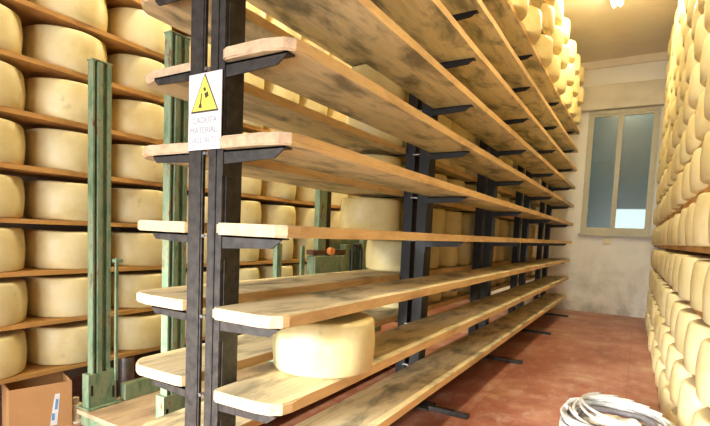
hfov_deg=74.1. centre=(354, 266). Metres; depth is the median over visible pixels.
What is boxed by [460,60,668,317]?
wall
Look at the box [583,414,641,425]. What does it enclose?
plastic bag
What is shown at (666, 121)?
cheese wheel
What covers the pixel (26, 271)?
shelf board
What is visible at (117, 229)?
storage rack
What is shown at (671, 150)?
cheese wheel
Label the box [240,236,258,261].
cheese wheel
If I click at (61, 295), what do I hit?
cheese wheel
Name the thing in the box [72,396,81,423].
bracket
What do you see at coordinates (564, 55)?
cheese wheel
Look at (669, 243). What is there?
cheese wheel
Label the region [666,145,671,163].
cheese wheel
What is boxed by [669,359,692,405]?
cheese wheel
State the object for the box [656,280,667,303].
cheese wheel
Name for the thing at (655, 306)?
cheese wheel
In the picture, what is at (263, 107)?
shelf board
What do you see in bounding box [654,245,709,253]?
shelf board
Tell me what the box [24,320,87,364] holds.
cheese wheel
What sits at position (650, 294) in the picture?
cheese wheel
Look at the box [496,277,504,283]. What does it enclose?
cheese wheel
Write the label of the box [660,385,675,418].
cheese wheel
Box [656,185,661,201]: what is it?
cheese wheel
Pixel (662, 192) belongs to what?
cheese wheel
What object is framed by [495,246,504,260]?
cheese wheel
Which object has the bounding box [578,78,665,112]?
trim
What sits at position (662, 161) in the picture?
cheese wheel
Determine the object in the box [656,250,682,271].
cheese wheel
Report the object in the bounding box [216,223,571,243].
shelf board
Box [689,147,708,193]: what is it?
cheese wheel
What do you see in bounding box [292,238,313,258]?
cheese wheel
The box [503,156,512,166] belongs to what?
cheese wheel
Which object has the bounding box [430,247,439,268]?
cheese wheel
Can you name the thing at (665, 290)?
cheese wheel
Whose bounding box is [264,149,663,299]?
wheels
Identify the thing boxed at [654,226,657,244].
cheese wheel
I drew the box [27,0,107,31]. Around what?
cheese wheel
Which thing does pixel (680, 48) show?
cheese wheel
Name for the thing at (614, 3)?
ceiling lamp
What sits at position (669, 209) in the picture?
cheese wheel
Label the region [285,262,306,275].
cheese wheel
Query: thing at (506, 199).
cheese wheel
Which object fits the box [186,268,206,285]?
cheese wheel
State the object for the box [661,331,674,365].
cheese wheel
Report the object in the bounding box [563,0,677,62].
ceiling
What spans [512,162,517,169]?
cheese wheel
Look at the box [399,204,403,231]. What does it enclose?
cheese wheel
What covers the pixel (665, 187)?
cheese wheel
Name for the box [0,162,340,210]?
shelf board
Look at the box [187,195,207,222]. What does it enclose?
cheese wheel
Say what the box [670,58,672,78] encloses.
cheese wheel
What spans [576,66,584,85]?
cheese wheel
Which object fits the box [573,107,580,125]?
cheese wheel
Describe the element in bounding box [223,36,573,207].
shelf board
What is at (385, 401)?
shelf board
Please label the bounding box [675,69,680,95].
cheese wheel
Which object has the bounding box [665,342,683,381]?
cheese wheel
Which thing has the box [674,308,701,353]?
cheese wheel
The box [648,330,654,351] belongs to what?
cheese wheel
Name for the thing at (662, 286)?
cheese wheel
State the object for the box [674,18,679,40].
cheese wheel
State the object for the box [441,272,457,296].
cheese wheel
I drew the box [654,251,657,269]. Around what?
cheese wheel
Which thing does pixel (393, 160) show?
cheese wheel
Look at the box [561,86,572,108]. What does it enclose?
cheese wheel
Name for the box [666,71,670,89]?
cheese wheel
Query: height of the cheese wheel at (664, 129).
0.230 m
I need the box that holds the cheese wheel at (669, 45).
[667,40,670,58]
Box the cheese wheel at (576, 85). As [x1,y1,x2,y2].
[570,75,579,96]
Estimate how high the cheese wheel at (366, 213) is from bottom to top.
0.225 m
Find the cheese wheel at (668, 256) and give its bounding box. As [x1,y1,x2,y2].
[664,254,671,281]
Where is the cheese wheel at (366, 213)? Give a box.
[340,197,400,230]
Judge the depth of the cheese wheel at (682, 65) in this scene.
4.05 m
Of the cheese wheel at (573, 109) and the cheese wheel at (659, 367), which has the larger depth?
the cheese wheel at (573, 109)
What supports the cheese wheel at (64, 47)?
on the shelf board at (29, 67)
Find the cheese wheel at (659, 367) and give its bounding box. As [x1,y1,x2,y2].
[655,356,664,386]
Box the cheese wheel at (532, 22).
[522,5,541,44]
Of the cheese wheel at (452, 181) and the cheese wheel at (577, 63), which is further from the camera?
the cheese wheel at (577, 63)
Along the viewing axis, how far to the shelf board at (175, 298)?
2.42 m
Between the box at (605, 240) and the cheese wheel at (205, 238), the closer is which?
the cheese wheel at (205, 238)
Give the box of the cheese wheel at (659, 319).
[654,314,664,341]
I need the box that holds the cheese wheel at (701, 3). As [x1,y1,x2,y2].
[698,0,704,14]
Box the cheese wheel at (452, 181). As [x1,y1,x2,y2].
[447,179,464,187]
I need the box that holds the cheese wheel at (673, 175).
[671,153,677,180]
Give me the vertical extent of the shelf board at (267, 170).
0.040 m
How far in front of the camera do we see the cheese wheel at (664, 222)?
4.59 m
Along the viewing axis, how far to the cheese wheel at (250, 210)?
4.03 m
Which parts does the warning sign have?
triangle panel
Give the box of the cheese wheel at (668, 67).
[666,60,669,78]
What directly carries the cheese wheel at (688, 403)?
on the shelf board
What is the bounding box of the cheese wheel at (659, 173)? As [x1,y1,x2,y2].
[658,162,662,179]
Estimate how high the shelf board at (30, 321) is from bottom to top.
0.026 m
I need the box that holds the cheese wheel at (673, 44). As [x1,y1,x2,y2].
[671,35,675,55]
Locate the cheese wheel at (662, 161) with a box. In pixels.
[661,155,664,174]
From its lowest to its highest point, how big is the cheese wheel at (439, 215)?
0.222 m
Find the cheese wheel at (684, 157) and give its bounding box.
[679,130,691,165]
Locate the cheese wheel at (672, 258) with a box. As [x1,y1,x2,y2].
[668,253,709,285]
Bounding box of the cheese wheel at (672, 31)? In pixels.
[670,24,673,43]
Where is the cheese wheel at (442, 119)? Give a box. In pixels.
[438,115,450,129]
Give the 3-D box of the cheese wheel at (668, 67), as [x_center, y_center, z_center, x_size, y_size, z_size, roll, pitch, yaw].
[4.522,-2.723,6.418,0.462,0.230,0.460,3,4,11]
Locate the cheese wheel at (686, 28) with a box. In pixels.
[682,17,690,47]
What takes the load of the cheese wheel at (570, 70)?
on the shelf board
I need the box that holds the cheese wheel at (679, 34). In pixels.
[676,25,681,49]
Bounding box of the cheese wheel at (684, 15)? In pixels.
[681,7,686,32]
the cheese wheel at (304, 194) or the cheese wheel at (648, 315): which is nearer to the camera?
the cheese wheel at (304, 194)
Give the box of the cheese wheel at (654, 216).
[653,208,657,224]
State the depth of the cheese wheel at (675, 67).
4.86 m
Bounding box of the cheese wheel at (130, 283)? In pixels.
[111,270,161,307]
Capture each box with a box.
[2,371,71,425]
[603,237,610,243]
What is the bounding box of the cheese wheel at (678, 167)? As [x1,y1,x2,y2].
[674,144,684,173]
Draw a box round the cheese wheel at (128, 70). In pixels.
[107,53,163,97]
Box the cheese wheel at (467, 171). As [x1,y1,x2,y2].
[465,168,477,177]
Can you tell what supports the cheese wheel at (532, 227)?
on the shelf board at (148, 225)
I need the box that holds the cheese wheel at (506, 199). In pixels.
[501,197,509,201]
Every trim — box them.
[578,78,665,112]
[581,51,669,70]
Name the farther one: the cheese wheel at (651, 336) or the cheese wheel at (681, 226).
the cheese wheel at (651, 336)
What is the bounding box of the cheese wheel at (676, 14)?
[674,8,677,28]
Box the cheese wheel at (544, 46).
[534,34,552,67]
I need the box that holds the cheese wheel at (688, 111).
[683,90,695,124]
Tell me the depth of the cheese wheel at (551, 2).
4.61 m
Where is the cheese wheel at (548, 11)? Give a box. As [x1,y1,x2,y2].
[540,3,554,36]
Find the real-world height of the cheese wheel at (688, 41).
0.230 m
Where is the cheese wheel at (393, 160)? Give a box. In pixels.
[363,154,401,166]
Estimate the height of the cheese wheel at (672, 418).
0.240 m
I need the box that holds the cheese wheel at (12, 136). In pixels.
[0,118,25,164]
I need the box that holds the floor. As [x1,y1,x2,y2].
[0,299,659,425]
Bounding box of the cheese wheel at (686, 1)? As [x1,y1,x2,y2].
[685,0,687,13]
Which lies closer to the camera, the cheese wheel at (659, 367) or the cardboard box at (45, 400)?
the cardboard box at (45, 400)
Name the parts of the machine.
rail, guide rod, stop knob, panel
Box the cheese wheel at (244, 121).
[243,119,262,128]
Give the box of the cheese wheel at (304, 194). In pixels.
[295,186,314,202]
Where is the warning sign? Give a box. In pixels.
[188,69,222,150]
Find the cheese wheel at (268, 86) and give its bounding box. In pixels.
[264,80,299,103]
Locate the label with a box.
[51,399,57,420]
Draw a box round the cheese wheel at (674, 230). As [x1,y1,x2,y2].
[671,213,680,245]
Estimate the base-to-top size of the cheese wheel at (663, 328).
0.230 m
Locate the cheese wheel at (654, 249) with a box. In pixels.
[651,249,674,265]
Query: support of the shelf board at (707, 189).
on the storage rack at (658, 248)
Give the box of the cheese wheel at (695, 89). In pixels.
[688,63,705,108]
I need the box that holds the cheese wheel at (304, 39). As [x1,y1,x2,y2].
[301,36,328,54]
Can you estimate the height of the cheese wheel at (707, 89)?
0.240 m
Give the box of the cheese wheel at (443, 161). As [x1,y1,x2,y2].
[436,159,449,165]
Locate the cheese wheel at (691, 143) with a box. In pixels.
[685,113,701,154]
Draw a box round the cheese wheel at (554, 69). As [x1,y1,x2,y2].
[546,54,560,82]
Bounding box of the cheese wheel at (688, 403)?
[677,377,707,425]
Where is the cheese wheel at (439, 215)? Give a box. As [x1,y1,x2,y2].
[432,208,445,233]
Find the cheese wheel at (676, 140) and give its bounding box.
[672,119,680,148]
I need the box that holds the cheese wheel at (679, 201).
[674,172,687,205]
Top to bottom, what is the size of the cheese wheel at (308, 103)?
0.236 m
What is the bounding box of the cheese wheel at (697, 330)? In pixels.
[683,319,709,374]
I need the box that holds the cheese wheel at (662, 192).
[660,176,666,195]
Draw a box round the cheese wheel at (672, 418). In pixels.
[667,406,676,425]
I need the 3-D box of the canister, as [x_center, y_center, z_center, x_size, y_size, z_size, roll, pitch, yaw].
[-1.601,0.752,3.284,0.110,0.262,0.110,5,5,31]
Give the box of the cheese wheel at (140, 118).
[112,99,163,140]
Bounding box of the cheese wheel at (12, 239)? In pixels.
[0,227,24,271]
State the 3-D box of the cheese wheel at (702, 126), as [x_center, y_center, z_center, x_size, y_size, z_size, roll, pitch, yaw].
[2.023,-0.795,2.412,0.451,0.236,0.449,6,6,42]
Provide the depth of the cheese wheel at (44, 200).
2.74 m
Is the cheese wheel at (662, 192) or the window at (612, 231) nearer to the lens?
the cheese wheel at (662, 192)
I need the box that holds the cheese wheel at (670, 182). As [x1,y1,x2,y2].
[667,161,674,186]
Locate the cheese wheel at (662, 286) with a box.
[658,284,670,308]
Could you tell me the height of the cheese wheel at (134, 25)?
0.240 m
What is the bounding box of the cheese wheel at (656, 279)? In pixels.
[653,278,663,298]
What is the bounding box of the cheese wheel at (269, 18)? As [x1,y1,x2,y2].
[266,14,300,39]
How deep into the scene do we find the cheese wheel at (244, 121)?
3.98 m
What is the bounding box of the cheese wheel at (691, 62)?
[686,43,699,83]
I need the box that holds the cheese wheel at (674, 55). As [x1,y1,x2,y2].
[673,45,675,62]
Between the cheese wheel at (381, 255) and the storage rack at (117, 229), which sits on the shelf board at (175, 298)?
the cheese wheel at (381, 255)
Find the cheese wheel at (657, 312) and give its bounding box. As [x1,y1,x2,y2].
[654,309,659,330]
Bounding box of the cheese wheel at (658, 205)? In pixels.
[656,203,661,221]
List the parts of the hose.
hose coil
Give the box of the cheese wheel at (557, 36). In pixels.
[551,25,562,54]
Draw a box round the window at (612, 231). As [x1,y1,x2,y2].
[578,106,660,237]
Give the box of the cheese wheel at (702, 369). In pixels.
[695,337,709,407]
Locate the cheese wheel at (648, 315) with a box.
[646,313,649,330]
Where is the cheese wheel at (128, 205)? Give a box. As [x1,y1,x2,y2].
[111,188,162,223]
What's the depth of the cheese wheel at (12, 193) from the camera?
2.52 m
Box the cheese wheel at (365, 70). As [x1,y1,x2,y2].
[351,64,405,100]
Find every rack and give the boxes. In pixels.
[115,61,286,350]
[151,0,575,425]
[658,248,707,253]
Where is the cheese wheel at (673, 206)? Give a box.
[671,181,680,209]
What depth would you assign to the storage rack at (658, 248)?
4.16 m
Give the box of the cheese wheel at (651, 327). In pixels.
[648,324,653,335]
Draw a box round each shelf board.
[0,0,164,61]
[0,48,270,132]
[0,106,163,145]
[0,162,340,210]
[0,218,137,226]
[0,259,306,276]
[0,307,152,330]
[0,337,204,384]
[105,0,190,36]
[136,274,534,385]
[137,257,535,309]
[138,220,206,232]
[141,0,295,43]
[142,143,538,224]
[142,401,278,425]
[146,63,539,206]
[213,258,569,328]
[214,275,568,415]
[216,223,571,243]
[219,131,572,225]
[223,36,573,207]
[246,0,364,66]
[270,0,574,188]
[294,293,566,425]
[370,0,576,171]
[440,0,577,152]
[482,0,579,134]
[529,0,573,96]
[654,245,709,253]
[656,185,709,226]
[658,272,709,326]
[660,141,702,202]
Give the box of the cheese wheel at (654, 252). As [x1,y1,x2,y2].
[652,250,658,268]
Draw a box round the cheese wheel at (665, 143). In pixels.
[664,131,667,150]
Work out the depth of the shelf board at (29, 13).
2.75 m
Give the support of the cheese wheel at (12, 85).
on the shelf board at (27, 120)
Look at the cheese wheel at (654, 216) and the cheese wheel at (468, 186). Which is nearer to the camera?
the cheese wheel at (468, 186)
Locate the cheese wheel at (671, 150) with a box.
[668,131,675,156]
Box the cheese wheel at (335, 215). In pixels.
[330,211,339,227]
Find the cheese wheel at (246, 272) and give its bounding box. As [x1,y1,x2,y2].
[239,265,259,280]
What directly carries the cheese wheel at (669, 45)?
on the shelf board
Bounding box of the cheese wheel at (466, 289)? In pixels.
[458,285,470,292]
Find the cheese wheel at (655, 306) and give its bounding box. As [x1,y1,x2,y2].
[651,304,658,325]
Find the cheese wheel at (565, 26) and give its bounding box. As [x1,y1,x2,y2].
[560,17,569,43]
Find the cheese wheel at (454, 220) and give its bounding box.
[444,211,462,234]
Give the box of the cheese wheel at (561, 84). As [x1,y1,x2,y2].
[554,70,566,94]
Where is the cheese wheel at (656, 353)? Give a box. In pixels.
[652,345,660,372]
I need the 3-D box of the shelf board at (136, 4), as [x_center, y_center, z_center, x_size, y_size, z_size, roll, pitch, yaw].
[-0.193,-1.845,5.436,0.420,0.026,7.758,5,5,31]
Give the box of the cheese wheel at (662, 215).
[660,196,667,218]
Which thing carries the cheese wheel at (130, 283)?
on the shelf board at (30, 321)
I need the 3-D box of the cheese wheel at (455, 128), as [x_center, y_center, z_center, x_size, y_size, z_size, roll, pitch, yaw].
[0.855,-1.288,4.464,0.428,0.222,0.426,4,5,24]
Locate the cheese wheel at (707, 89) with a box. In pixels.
[704,68,709,120]
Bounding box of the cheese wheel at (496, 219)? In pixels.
[494,218,498,236]
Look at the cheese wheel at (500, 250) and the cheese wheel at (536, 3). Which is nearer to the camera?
the cheese wheel at (536, 3)
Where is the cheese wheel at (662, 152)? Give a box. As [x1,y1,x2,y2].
[660,139,664,157]
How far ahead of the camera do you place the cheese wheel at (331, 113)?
5.11 m
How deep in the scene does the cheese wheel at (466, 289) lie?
4.78 m
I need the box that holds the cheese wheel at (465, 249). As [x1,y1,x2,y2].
[457,242,471,264]
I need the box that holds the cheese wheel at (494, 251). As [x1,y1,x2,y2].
[493,246,495,261]
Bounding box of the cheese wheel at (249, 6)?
[246,1,265,18]
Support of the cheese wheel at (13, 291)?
on the shelf board at (30, 321)
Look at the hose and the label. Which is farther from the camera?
the label
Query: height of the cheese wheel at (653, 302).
0.236 m
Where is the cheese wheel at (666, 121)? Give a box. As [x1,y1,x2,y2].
[664,108,668,127]
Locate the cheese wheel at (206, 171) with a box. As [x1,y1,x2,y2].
[187,167,207,188]
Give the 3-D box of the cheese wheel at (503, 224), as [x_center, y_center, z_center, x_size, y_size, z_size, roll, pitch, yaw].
[1.761,-0.494,6.075,0.431,0.225,0.430,3,4,7]
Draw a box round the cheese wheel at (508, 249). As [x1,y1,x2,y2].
[504,246,511,259]
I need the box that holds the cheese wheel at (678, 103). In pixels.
[675,86,683,114]
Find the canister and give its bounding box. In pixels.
[117,355,134,394]
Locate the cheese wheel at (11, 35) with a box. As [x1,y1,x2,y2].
[0,4,22,54]
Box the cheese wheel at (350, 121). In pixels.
[345,116,404,146]
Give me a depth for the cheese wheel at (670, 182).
4.52 m
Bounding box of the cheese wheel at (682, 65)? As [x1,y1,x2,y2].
[679,50,685,81]
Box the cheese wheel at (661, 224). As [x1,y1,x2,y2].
[659,224,664,245]
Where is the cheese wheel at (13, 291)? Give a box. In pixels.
[0,277,27,326]
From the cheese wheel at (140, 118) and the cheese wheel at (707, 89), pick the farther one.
the cheese wheel at (140, 118)
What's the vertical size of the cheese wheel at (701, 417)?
0.236 m
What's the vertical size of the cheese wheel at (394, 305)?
0.230 m
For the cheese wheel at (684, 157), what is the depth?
3.28 m
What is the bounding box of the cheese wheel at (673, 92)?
[671,85,675,102]
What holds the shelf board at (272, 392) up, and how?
on the rack at (228, 18)
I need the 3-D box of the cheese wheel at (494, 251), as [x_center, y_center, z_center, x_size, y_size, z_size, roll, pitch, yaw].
[1.475,-0.186,5.635,0.420,0.230,0.420,2,4,-6]
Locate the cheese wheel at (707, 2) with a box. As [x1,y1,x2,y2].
[704,0,709,32]
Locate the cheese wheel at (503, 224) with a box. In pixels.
[498,220,508,237]
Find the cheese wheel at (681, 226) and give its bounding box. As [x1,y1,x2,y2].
[678,207,687,245]
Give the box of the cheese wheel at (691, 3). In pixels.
[687,0,697,27]
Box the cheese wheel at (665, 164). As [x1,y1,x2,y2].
[664,149,667,169]
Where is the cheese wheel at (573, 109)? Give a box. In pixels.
[568,97,577,117]
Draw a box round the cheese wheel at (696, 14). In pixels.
[691,1,701,40]
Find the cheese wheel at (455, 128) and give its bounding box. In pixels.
[451,121,467,139]
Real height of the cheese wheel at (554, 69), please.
0.222 m
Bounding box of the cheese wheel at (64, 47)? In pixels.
[22,24,106,74]
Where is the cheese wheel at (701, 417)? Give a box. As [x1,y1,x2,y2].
[690,407,709,425]
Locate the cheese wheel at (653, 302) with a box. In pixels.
[650,299,656,318]
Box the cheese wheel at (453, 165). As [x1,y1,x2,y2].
[449,162,464,172]
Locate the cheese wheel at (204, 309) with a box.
[185,308,205,338]
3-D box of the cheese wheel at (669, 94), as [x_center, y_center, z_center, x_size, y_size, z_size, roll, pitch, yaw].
[4.013,-2.108,5.633,0.457,0.236,0.458,3,4,2]
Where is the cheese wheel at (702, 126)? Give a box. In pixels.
[695,91,709,140]
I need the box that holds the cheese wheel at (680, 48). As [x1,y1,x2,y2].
[676,37,683,65]
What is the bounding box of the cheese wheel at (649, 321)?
[647,318,650,335]
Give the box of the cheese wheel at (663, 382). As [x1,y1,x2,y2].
[658,369,668,402]
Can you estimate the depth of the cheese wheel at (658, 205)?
5.78 m
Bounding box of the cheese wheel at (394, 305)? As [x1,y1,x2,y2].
[374,281,398,308]
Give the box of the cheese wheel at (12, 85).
[0,61,25,110]
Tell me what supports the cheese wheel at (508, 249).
on the shelf board at (175, 298)
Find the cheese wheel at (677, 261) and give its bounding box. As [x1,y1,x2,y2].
[672,255,709,291]
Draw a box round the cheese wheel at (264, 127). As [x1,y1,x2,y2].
[263,126,281,131]
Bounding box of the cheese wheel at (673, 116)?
[670,100,677,126]
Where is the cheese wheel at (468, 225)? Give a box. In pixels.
[461,213,474,235]
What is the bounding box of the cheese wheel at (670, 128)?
[668,118,672,135]
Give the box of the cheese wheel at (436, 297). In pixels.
[428,274,441,301]
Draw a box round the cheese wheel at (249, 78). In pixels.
[244,72,263,88]
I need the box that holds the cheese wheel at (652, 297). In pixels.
[649,296,653,313]
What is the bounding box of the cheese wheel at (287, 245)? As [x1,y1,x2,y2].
[258,237,292,259]
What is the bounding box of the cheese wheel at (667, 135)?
[666,124,668,143]
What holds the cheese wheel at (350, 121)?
on the shelf board at (263, 107)
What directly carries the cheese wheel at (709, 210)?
on the shelf board at (683, 248)
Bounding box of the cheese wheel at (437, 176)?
[435,173,446,181]
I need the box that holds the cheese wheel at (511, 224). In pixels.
[507,222,513,237]
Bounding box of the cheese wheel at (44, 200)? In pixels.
[24,180,87,220]
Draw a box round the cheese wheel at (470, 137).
[467,132,479,146]
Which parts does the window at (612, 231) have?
sash, sill, sash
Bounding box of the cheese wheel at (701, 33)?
[694,14,709,61]
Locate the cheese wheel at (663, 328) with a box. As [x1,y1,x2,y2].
[658,323,669,351]
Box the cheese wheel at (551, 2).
[547,0,555,5]
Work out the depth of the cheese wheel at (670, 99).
5.30 m
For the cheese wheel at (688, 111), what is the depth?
3.26 m
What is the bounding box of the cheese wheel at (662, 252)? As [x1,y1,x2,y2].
[659,251,690,274]
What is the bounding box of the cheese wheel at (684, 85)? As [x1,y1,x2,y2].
[680,68,688,100]
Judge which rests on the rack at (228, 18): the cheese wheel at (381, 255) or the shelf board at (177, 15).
the shelf board at (177, 15)
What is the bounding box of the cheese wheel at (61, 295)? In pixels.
[25,273,87,317]
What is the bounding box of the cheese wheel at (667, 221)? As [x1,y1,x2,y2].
[663,220,668,245]
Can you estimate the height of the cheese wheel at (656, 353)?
0.236 m
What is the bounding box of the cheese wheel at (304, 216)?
[295,207,314,226]
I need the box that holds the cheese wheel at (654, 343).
[651,338,657,359]
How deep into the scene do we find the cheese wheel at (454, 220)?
4.34 m
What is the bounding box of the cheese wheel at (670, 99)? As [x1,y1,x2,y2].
[667,97,671,118]
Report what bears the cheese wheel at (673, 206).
on the shelf board at (707, 189)
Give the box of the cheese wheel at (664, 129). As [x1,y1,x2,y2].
[662,117,666,135]
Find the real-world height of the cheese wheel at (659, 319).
0.240 m
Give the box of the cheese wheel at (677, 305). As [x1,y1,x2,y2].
[670,300,690,336]
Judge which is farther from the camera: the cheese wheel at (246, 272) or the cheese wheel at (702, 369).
the cheese wheel at (246, 272)
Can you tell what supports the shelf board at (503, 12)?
on the rack at (228, 18)
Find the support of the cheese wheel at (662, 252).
on the shelf board
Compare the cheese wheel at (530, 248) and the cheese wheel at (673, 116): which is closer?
the cheese wheel at (673, 116)
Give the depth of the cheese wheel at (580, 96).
6.87 m
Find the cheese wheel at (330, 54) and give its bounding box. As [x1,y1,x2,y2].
[329,53,351,67]
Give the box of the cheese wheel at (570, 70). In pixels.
[564,63,574,85]
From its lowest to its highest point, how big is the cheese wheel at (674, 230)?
0.230 m
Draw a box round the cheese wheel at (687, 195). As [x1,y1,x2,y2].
[681,162,696,200]
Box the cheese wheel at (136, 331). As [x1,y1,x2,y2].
[111,311,160,349]
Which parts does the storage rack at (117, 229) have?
post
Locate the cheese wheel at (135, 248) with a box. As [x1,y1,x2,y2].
[111,231,161,265]
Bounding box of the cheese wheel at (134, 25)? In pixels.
[107,7,172,54]
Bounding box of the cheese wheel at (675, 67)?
[673,57,678,80]
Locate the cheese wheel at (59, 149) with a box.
[24,128,87,172]
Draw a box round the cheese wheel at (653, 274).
[650,272,659,291]
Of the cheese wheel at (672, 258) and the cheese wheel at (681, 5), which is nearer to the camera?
the cheese wheel at (672, 258)
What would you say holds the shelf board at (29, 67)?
on the storage rack at (117, 229)
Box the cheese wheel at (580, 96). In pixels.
[574,87,583,105]
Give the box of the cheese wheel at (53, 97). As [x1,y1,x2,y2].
[24,77,87,124]
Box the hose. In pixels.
[559,392,674,425]
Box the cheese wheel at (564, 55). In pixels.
[557,44,568,69]
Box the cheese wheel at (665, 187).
[662,169,669,191]
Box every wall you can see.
[0,129,304,393]
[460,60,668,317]
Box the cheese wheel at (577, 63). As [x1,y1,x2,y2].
[572,54,580,74]
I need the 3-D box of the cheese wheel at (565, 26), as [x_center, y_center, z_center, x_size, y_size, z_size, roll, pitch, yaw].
[2.319,-2.765,5.568,0.420,0.230,0.420,2,4,-10]
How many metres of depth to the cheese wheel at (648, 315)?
6.31 m
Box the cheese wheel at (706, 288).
[702,265,709,324]
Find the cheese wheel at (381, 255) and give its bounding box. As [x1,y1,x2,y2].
[366,240,401,271]
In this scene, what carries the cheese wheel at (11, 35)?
on the shelf board at (29, 67)
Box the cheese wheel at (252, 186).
[241,177,261,195]
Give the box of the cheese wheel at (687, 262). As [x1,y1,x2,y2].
[678,256,709,300]
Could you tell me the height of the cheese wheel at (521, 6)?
0.230 m
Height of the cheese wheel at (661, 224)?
0.236 m
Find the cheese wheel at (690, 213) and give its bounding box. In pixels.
[685,203,701,246]
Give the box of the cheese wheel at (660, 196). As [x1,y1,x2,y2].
[658,180,662,198]
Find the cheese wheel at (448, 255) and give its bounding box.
[439,247,457,266]
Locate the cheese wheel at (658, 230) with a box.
[656,225,660,244]
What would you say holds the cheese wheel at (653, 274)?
on the shelf board
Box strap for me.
[577,405,657,425]
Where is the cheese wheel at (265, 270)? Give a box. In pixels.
[248,264,292,278]
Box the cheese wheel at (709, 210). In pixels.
[708,210,709,243]
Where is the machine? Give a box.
[77,30,380,425]
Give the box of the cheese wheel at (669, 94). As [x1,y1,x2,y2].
[667,82,671,102]
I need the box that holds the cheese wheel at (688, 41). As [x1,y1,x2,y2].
[684,29,693,62]
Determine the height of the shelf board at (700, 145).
0.030 m
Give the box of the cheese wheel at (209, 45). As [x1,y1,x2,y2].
[186,36,210,66]
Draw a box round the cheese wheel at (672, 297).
[665,292,682,325]
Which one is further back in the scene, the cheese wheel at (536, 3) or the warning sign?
the cheese wheel at (536, 3)
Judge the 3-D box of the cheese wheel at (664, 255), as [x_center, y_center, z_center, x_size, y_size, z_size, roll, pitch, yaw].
[2.955,-0.003,4.128,0.455,0.228,0.456,0,5,-32]
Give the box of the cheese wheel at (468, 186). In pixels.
[465,184,476,191]
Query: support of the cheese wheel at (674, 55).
on the shelf board
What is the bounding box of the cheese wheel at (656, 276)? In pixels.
[652,275,661,289]
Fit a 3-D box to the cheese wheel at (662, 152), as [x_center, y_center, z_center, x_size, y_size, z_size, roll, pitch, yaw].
[4.233,-1.550,6.091,0.457,0.236,0.458,1,4,-21]
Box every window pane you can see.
[586,116,618,227]
[616,114,653,208]
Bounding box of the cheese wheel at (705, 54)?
[700,35,709,86]
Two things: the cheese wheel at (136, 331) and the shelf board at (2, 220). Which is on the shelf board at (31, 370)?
the cheese wheel at (136, 331)
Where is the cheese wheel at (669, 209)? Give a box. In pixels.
[667,186,675,213]
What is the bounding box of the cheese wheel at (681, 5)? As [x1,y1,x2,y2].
[678,0,684,24]
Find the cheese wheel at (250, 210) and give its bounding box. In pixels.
[241,200,260,223]
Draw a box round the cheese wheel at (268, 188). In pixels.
[260,180,295,199]
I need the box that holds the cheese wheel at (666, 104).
[665,95,667,111]
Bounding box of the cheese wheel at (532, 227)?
[529,225,534,238]
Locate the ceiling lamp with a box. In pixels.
[610,0,623,7]
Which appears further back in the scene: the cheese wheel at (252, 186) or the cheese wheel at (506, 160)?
the cheese wheel at (506, 160)
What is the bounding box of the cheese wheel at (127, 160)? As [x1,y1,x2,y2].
[111,144,162,182]
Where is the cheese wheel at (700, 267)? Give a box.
[690,260,709,311]
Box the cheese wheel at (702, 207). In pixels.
[692,192,709,246]
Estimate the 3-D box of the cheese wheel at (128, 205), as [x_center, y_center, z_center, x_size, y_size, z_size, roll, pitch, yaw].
[-1.557,-0.428,3.352,0.457,0.236,0.458,5,5,28]
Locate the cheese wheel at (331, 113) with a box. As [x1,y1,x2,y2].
[327,107,345,122]
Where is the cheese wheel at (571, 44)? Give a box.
[566,39,576,63]
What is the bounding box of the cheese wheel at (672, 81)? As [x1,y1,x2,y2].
[671,72,674,92]
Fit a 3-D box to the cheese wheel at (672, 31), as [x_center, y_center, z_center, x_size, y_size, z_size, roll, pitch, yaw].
[4.292,-2.997,5.988,0.452,0.240,0.450,6,6,41]
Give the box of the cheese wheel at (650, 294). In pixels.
[647,293,652,309]
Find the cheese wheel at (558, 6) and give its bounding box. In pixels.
[553,0,563,25]
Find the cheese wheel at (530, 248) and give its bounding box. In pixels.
[527,246,532,257]
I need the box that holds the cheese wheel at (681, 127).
[677,106,686,137]
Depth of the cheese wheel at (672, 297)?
3.36 m
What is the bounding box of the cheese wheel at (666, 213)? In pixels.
[664,192,670,215]
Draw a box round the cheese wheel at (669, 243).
[667,217,673,245]
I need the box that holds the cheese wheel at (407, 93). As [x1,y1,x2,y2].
[405,91,408,102]
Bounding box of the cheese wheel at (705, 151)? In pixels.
[700,131,709,184]
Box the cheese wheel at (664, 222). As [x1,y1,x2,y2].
[661,222,665,245]
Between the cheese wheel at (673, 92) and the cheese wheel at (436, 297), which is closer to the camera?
the cheese wheel at (436, 297)
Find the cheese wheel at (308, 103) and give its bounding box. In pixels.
[299,95,326,114]
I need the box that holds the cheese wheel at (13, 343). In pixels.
[0,329,26,379]
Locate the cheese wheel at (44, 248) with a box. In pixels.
[24,229,87,268]
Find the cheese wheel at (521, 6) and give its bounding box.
[510,0,528,20]
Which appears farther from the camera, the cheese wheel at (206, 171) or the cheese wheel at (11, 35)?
the cheese wheel at (206, 171)
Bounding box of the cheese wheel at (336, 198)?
[331,192,347,205]
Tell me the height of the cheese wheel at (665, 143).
0.240 m
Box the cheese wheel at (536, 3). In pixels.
[531,0,542,8]
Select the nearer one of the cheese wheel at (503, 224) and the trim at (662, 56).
the cheese wheel at (503, 224)
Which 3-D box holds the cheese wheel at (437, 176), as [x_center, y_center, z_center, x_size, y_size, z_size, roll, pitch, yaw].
[0.591,-0.692,4.117,0.428,0.222,0.426,4,5,26]
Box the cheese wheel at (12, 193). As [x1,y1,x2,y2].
[0,174,24,217]
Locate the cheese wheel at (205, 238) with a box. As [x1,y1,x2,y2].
[186,233,206,263]
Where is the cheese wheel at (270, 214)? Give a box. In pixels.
[261,204,295,225]
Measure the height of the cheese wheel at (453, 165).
0.228 m
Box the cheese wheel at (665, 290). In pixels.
[660,287,675,317]
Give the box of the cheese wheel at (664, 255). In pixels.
[660,253,709,277]
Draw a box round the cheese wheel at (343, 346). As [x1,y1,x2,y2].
[272,312,374,378]

